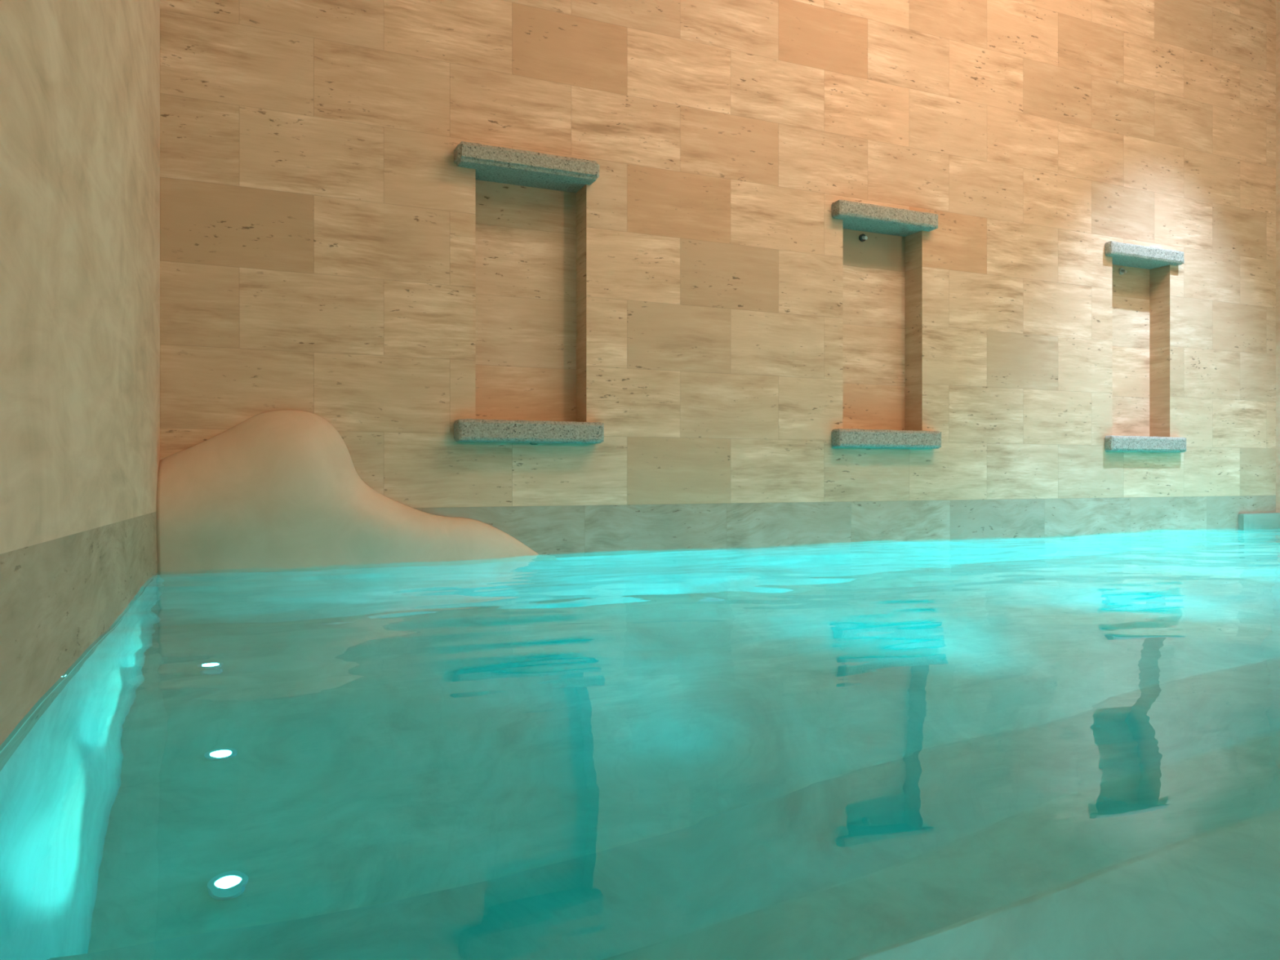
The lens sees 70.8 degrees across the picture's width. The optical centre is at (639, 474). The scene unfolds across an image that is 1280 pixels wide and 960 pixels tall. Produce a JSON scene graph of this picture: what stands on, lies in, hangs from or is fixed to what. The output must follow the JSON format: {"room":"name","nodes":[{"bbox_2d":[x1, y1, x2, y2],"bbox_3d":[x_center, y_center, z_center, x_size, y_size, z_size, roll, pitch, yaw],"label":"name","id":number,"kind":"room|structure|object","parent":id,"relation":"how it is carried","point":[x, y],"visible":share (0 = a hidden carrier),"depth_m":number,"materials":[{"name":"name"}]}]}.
{"room":"indoor swimming pool","nodes":[
{"label":"indoor swimming pool","id":0,"kind":"room"},
{"bbox_2d":[0,0,159,554],"bbox_3d":[-0.571,-1.579,0.241,0.300,3.419,6.900,0,0,-24],"label":"wall","id":1,"kind":"structure","parent":0,"point":[80,79],"depth_m":1.63,"materials":[{"name":"stone"}]},
{"bbox_2d":[0,511,157,745],"bbox_3d":[-0.571,0.242,0.241,0.300,0.398,6.900,0,0,-24],"label":"baseboard","id":2,"kind":"structure","parent":1,"relation":"attached to","point":[58,596],"depth_m":1.46,"materials":[{"name":"grey stone"}]},
{"bbox_2d":[160,0,1275,507],"bbox_3d":[1.101,-1.579,4.578,6.246,3.419,0.300,0,0,-24],"label":"wall","id":3,"kind":"structure","parent":0,"point":[326,252],"depth_m":4.11,"materials":[{"name":"stone"}]},
{"bbox_2d":[156,409,539,571],"bbox_3d":[-0.999,0.125,3.412,1.462,0.733,0.146,0,0,-24],"label":"mound","id":4,"kind":"object","parent":3,"relation":"attached to","point":[283,488],"visible":0.66,"depth_m":3.24,"materials":[{"name":"paint"}]},
{"bbox_2d":[453,141,599,192],"bbox_3d":[-0.481,-1.275,3.744,0.598,0.080,0.215,0,0,-24],"label":"stone lintel","id":5,"kind":"object","parent":3,"relation":"attached to","point":[496,164],"visible":1,"depth_m":3.68,"materials":[{"name":"grey stone"}]},
{"bbox_2d":[453,418,604,444],"bbox_3d":[-0.471,-0.177,3.748,0.619,0.090,0.215,0,0,-24],"label":"stone sill","id":6,"kind":"structure","parent":3,"relation":"attached to","point":[480,430],"depth_m":3.64,"materials":[{"name":"grey stone"}]},
{"bbox_2d":[413,495,1275,554],"bbox_3d":[1.101,0.285,4.578,6.246,0.311,0.300,0,0,-24],"label":"baseboard","id":7,"kind":"structure","parent":3,"relation":"attached to","point":[569,529],"depth_m":4.34,"materials":[{"name":"grey stone"}]},
{"bbox_2d":[858,233,867,241],"bbox_3d":[1.133,-1.201,4.551,0.038,0.038,0.034,0,0,-24],"label":"wall fitting","id":8,"kind":"object","parent":3,"relation":"attached to","point":[862,237],"visible":1,"depth_m":4.55,"materials":[{"name":"metal"}]},
{"bbox_2d":[831,200,937,236],"bbox_3d":[1.187,-1.275,4.488,0.611,0.080,0.192,0,0,-24],"label":"stone lintel","id":9,"kind":"object","parent":3,"relation":"attached to","point":[855,215],"visible":1,"depth_m":4.43,"materials":[{"name":"grey stone"}]},
{"bbox_2d":[831,428,941,448],"bbox_3d":[1.197,-0.177,4.492,0.632,0.090,0.193,0,0,-24],"label":"stone sill","id":10,"kind":"structure","parent":3,"relation":"attached to","point":[841,437],"depth_m":4.39,"materials":[{"name":"grey stone"}]},
{"bbox_2d":[1118,267,1126,274],"bbox_3d":[2.845,-1.201,5.302,0.038,0.038,0.034,0,0,-24],"label":"wall fitting","id":11,"kind":"object","parent":3,"relation":"attached to","point":[1121,271],"visible":1,"depth_m":5.30,"materials":[{"name":"metal"}]},
{"bbox_2d":[1104,240,1184,269],"bbox_3d":[2.885,-1.275,5.242,0.617,0.080,0.175,0,0,-24],"label":"stone lintel","id":12,"kind":"object","parent":3,"relation":"attached to","point":[1129,255],"visible":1,"depth_m":5.18,"materials":[{"name":"grey stone"}]},
{"bbox_2d":[1104,435,1186,452],"bbox_3d":[2.895,-0.177,5.246,0.636,0.090,0.175,0,0,-24],"label":"stone sill","id":13,"kind":"structure","parent":3,"relation":"attached to","point":[1112,443],"depth_m":5.15,"materials":[{"name":"grey stone"}]},
{"bbox_2d":[1238,512,1279,528],"bbox_3d":[3.859,0.385,5.604,0.369,0.292,0.034,0,0,-24],"label":"stone ledge","id":14,"kind":"object","parent":3,"relation":"attached to","point":[1265,520],"visible":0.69,"depth_m":5.58,"materials":[{"name":"stone"}]},
{"bbox_2d":[1275,0,1279,512],"bbox_3d":[5.424,-1.424,2.870,0.300,3.730,6.900,0,0,-24],"label":"wall","id":15,"kind":"structure","parent":0,"point":[1277,2],"depth_m":5.68,"materials":[{"name":"stone"}]},
{"bbox_3d":[2.487,1.731,1.418,6.846,0.200,7.200,0,0,-24],"label":"floor","id":16,"kind":"structure","parent":0,"visible":0},
{"bbox_2d":[0,528,1279,959],"bbox_3d":[2.487,0.976,1.418,6.250,1.315,6.604,0,0,-24],"label":"water","id":17,"kind":"object","parent":16,"relation":"on","point":[1051,748],"visible":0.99,"depth_m":1.05,"materials":[{"name":"teal liquid"}]}
]}

